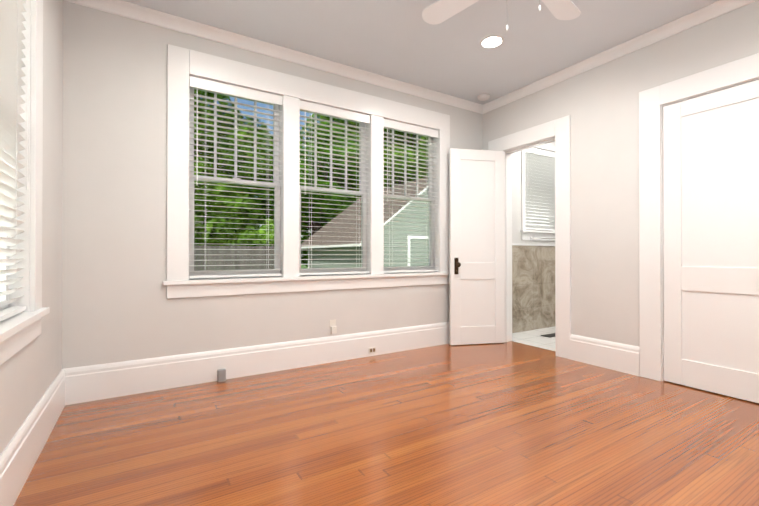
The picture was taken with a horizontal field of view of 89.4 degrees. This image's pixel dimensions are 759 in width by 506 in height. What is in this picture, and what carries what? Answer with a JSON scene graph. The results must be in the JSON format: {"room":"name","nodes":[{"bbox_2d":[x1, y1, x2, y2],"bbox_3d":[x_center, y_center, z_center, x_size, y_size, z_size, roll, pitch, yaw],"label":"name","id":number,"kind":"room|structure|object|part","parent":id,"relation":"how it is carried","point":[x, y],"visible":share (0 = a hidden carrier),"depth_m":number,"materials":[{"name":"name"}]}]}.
{"room":"empty bedroom","nodes":[
{"label":"empty bedroom","id":0,"kind":"room"},
{"bbox_2d":[0,0,62,454],"bbox_3d":[-0.951,-0.082,0.512,0.180,3.530,4.580,0,0,-32],"label":"wall","id":1,"kind":"structure","parent":0,"point":[30,371],"depth_m":2.13,"materials":[{"name":"paint"}]},
{"bbox_2d":[0,0,49,364],"bbox_3d":[-1.414,-0.571,1.280,0.256,1.945,1.440,0,0,-32],"label":"window","id":2,"kind":"structure","parent":1,"relation":"in","point":[20,331],"depth_m":1.79,"materials":[{"name":"white wood"}]},
{"bbox_3d":[-1.434,-0.543,1.268,0.067,1.626,1.094,0,0,-32],"label":"left window sash","id":3,"kind":"part","parent":2,"relation":"part of","materials":[{"name":"white wood"}]},
{"bbox_2d":[0,0,28,321],"bbox_3d":[-1.369,-0.547,1.309,0.071,1.614,1.092,0,0,-32],"label":"window blind","id":4,"kind":"object","parent":2,"relation":"attached to","point":[12,28],"visible":1,"depth_m":1.63,"materials":[{"name":"white plastic"}]},
{"bbox_2d":[0,368,67,505],"bbox_3d":[-0.912,0.866,0.638,0.021,0.235,4.400,0,0,-32],"label":"baseboard","id":5,"kind":"structure","parent":1,"relation":"attached to","point":[20,454],"depth_m":1.73,"materials":[{"name":"white wood"}]},
{"bbox_2d":[62,0,554,368],"bbox_3d":[0.302,-0.065,4.081,6.060,3.530,0.180,0,0,-32],"label":"wall","id":6,"kind":"structure","parent":0,"point":[118,305],"depth_m":2.74,"materials":[{"name":"paint"}]},
{"bbox_2d":[68,322,449,404],"bbox_3d":[-0.407,0.880,3.521,3.850,0.235,0.021,0,0,-32],"label":"baseboard","id":7,"kind":"structure","parent":6,"relation":"attached to","point":[117,379],"depth_m":3.06,"materials":[{"name":"white wood"}]},
{"bbox_2d":[369,347,375,352],"bbox_3d":[-0.068,0.942,3.715,0.080,0.052,0.008,0,0,-32],"label":"outlet","id":8,"kind":"object","parent":7,"relation":"attached to","point":[372,350],"visible":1,"depth_m":3.71,"materials":[{"name":"white plastic"}]},
{"bbox_2d":[76,0,483,112],"bbox_3d":[-0.401,-1.694,3.513,3.720,0.078,0.062,0,0,-32],"label":"crown molding","id":9,"kind":"structure","parent":6,"relation":"attached to","point":[222,36],"depth_m":3.17,"materials":[{"name":"white wood"}]},
{"bbox_2d":[163,44,449,298],"bbox_3d":[-0.440,-0.597,3.617,2.799,1.870,0.256,0,0,-32],"label":"window","id":10,"kind":"structure","parent":6,"relation":"in","point":[184,65],"depth_m":3.32,"materials":[{"name":"white wood"}]},
{"bbox_3d":[-1.190,-0.572,3.182,0.719,1.551,0.067,0,0,-32],"label":"back window sash","id":11,"kind":"part","parent":10,"relation":"part of","materials":[{"name":"white wood"}]},
{"bbox_2d":[189,76,282,277],"bbox_3d":[-1.150,-0.576,3.116,0.717,1.539,0.071,0,0,-32],"label":"window blind","id":12,"kind":"object","parent":10,"relation":"attached to","point":[206,84],"visible":0.9,"depth_m":3.10,"materials":[{"name":"white plastic"}]},
{"bbox_3d":[-0.452,-0.570,3.637,0.719,1.551,0.067,0,0,-32],"label":"back window sash","id":13,"kind":"part","parent":10,"relation":"part of","materials":[{"name":"white wood"}]},
{"bbox_2d":[299,100,369,274],"bbox_3d":[-0.412,-0.574,3.571,0.717,1.539,0.071,0,0,-32],"label":"window blind","id":14,"kind":"object","parent":10,"relation":"attached to","point":[331,111],"visible":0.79,"depth_m":3.56,"materials":[{"name":"white plastic"}]},
{"bbox_3d":[0.286,-0.568,4.092,0.719,1.551,0.067,0,0,-32],"label":"back window sash","id":15,"kind":"part","parent":10,"relation":"part of","materials":[{"name":"white wood"}]},
{"bbox_2d":[384,119,437,272],"bbox_3d":[0.326,-0.572,4.026,0.717,1.539,0.071,0,0,-32],"label":"window blind","id":16,"kind":"object","parent":10,"relation":"attached to","point":[389,124],"visible":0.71,"depth_m":4.01,"materials":[{"name":"white plastic"}]},
{"bbox_2d":[330,319,336,333],"bbox_3d":[-0.422,0.674,3.508,0.060,0.123,0.030,0,0,-32],"label":"outlet box","id":17,"kind":"object","parent":6,"relation":"attached to","point":[333,327],"visible":1,"depth_m":3.50,"materials":[{"name":"white plastic"}]},
{"bbox_2d":[520,145,554,240],"bbox_3d":[2.157,-0.807,5.220,0.950,1.285,0.256,0,0,-32],"label":"window","id":18,"kind":"structure","parent":6,"relation":"in","point":[526,234],"depth_m":4.94,"materials":[{"name":"white wood"}]},
{"bbox_2d":[525,147,554,230],"bbox_3d":[2.185,-0.849,5.174,0.782,1.084,0.071,0,0,-32],"label":"window blind","id":19,"kind":"object","parent":18,"relation":"attached to","point":[539,175],"visible":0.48,"depth_m":5.16,"materials":[{"name":"white plastic"}]},
{"bbox_3d":[2.145,-0.845,5.240,0.784,1.096,0.067,0,0,-32],"label":"bathroom window sash","id":20,"kind":"part","parent":18,"relation":"part of","materials":[{"name":"white wood"}]},
{"bbox_2d":[530,236,554,238],"bbox_3d":[2.212,-0.195,5.099,0.580,0.039,0.071,0,0,-32],"label":"towel rail","id":21,"kind":"object","parent":18,"relation":"attached to","point":[541,238],"visible":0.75,"depth_m":5.00,"materials":[{"name":"silver metal"}]},
{"bbox_2d":[13,341,758,505],"bbox_3d":[1.041,1.039,1.736,4.860,0.100,4.580,0,0,-32],"label":"floor","id":22,"kind":"structure","parent":0,"point":[511,423],"depth_m":2.02,"materials":[{"name":"brown wood"}]},
{"bbox_2d":[217,369,225,381],"bbox_3d":[-1.226,0.951,2.978,0.055,0.088,0.042,0,0,-32],"label":"electrical outlet box","id":23,"kind":"object","parent":22,"relation":"on","point":[221,375],"visible":1,"depth_m":2.96,"materials":[{"name":"grey plastic"}]},
{"bbox_2d":[123,0,718,104],"bbox_3d":[1.504,-1.789,2.140,6.060,0.100,4.760,0,0,-32],"label":"ceiling","id":24,"kind":"structure","parent":0,"point":[402,40],"depth_m":3.00,"materials":[{"name":"paint"}]},
{"bbox_2d":[477,94,489,100],"bbox_3d":[1.147,-1.710,4.223,0.132,0.038,0.132,0,0,-32],"label":"smoke detector","id":25,"kind":"object","parent":24,"relation":"attached to","point":[482,97],"visible":0.98,"depth_m":4.19,"materials":[{"name":"white plastic"}]},
{"bbox_2d":[480,35,503,47],"bbox_3d":[0.921,-1.730,3.143,0.190,0.008,0.190,0,0,-32],"label":"recessed light","id":26,"kind":"object","parent":24,"relation":"in","point":[491,41],"visible":1,"depth_m":3.13,"materials":[{"name":"white plastic"}]},
{"bbox_2d":[422,0,580,30],"bbox_3d":[0.736,-1.423,1.946,0.960,0.633,0.960,0,0,1],"label":"fan","id":27,"kind":"object","parent":24,"relation":"hanging from","point":[440,11],"visible":1,"depth_m":2.30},
{"bbox_2d":[512,326,555,350],"bbox_3d":[2.480,1.051,4.374,1.680,0.100,1.600,0,0,-32],"label":"floor","id":28,"kind":"structure","parent":0,"point":[535,338],"depth_m":4.49,"materials":[{"name":"white tile"}]},
{"bbox_2d":[541,333,554,337],"bbox_3d":[2.113,1.000,4.665,0.300,0.006,0.120,0,0,-32],"label":"floor vent","id":29,"kind":"object","parent":28,"relation":"in","point":[550,335],"visible":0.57,"depth_m":4.63,"materials":[{"name":"black metal"}]},
{"bbox_2d":[483,0,758,346],"bbox_3d":[2.440,-0.371,2.711,0.140,2.730,4.400,0,0,-32],"label":"wall","id":30,"kind":"structure","parent":0,"point":[599,104],"depth_m":3.30,"materials":[{"name":"paint"}]},
{"bbox_2d":[488,115,570,358],"bbox_3d":[1.602,-0.148,4.070,0.184,2.296,0.997,0,0,-32],"label":"door frame","id":31,"kind":"structure","parent":30,"relation":"attached to","point":[557,132],"depth_m":3.70,"materials":[{"name":"white wood"}]},
{"bbox_2d":[449,148,504,344],"bbox_3d":[1.079,-0.068,4.204,0.647,2.122,0.163,0,0,-12],"label":"bathroom door","id":32,"kind":"structure","parent":31,"relation":"attached to","point":[477,239],"depth_m":4.19,"materials":[{"name":"white wood"}]},
{"bbox_2d":[569,334,639,375],"bbox_3d":[1.947,0.879,3.351,0.021,0.235,0.595,0,0,-32],"label":"baseboard","id":33,"kind":"structure","parent":30,"relation":"attached to","point":[620,357],"depth_m":3.32,"materials":[{"name":"white wood"}]},
{"bbox_2d":[480,0,756,113],"bbox_3d":[2.354,-1.698,2.664,0.062,0.078,4.400,0,0,-32],"label":"crown molding","id":34,"kind":"structure","parent":30,"relation":"attached to","point":[721,7],"depth_m":3.16,"materials":[{"name":"white wood"}]},
{"bbox_2d":[639,53,758,380],"bbox_3d":[2.433,-0.154,2.722,0.184,2.296,0.988,0,0,-32],"label":"door frame","id":35,"kind":"structure","parent":30,"relation":"attached to","point":[654,101],"depth_m":3.00,"materials":[{"name":"white wood"}]},
{"bbox_2d":[661,80,758,402],"bbox_3d":[2.387,-0.075,2.700,0.163,2.122,0.678,0,0,-32],"label":"closet door","id":36,"kind":"structure","parent":30,"relation":"in","point":[710,244],"depth_m":2.72,"materials":[{"name":"white wood"}]},
{"label":"outside","id":37,"kind":"structure","parent":0,"visible":0},
{"bbox_3d":[-5.696,1.864,17.891,90.000,0.200,90.000,0,0,-32],"label":"ground","id":38,"kind":"structure","parent":37,"visible":0},
{"bbox_2d":[194,89,272,261],"bbox_3d":[-8.354,-3.802,15.883,8.127,11.147,5.728,0,0,-32],"label":"tree","id":39,"kind":"object","parent":38,"relation":"on","point":[230,218],"depth_m":15.12,"materials":[{"name":"green plant"}]},
{"bbox_2d":[194,245,273,270],"bbox_3d":[-12.113,0.723,8.481,21.190,1.995,0.110,0,0,-32],"label":"fence","id":40,"kind":"object","parent":38,"relation":"on","point":[218,260],"depth_m":12.85,"materials":[{"name":"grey wood"}]},
{"bbox_2d":[244,122,359,266],"bbox_3d":[-3.163,-2.531,20.173,8.561,8.634,6.476,0,0,-32],"label":"tree","id":41,"kind":"object","parent":38,"relation":"on","point":[315,221],"depth_m":18.80,"materials":[{"name":"green plant"}]},
{"bbox_2d":[300,114,409,183],"bbox_3d":[-0.452,-6.360,30.365,11.940,16.367,8.008,0,0,-32],"label":"tree","id":42,"kind":"object","parent":38,"relation":"on","point":[328,119],"depth_m":27.12,"materials":[{"name":"green plant"}]},
{"bbox_2d":[301,177,428,267],"bbox_3d":[0.693,-0.353,13.735,5.840,4.196,4.840,0,0,-32],"label":"house","id":43,"kind":"structure","parent":38,"relation":"on","point":[401,235],"depth_m":11.61,"materials":[{"name":"wood"}]},
{"bbox_2d":[323,121,427,200],"bbox_3d":[1.016,-4.276,21.675,8.649,12.130,6.490,0,0,-32],"label":"tree","id":44,"kind":"object","parent":38,"relation":"on","point":[396,161],"depth_m":19.70,"materials":[{"name":"green plant"}]},
{"bbox_3d":[2.884,-0.066,3.894,1.860,3.530,2.850,0,0,-32],"label":"wall","id":45,"kind":"structure","parent":0,"visible":0},
{"bbox_2d":[512,243,554,332],"bbox_3d":[2.065,0.442,5.049,1.680,1.125,0.020,0,0,-32],"label":"wainscoting","id":46,"kind":"structure","parent":45,"relation":"attached to","point":[533,286],"depth_m":4.99,"materials":[{"name":"beige stone"}]},
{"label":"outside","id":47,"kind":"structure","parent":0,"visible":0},
{"bbox_2d":[194,215,273,269],"bbox_3d":[-13.016,-0.213,10.486,21.819,2.947,2.807,0,0,-32],"label":"tree","id":48,"kind":"object","parent":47,"point":[232,240],"depth_m":14.37,"materials":[{"name":"green plant"}]}
]}

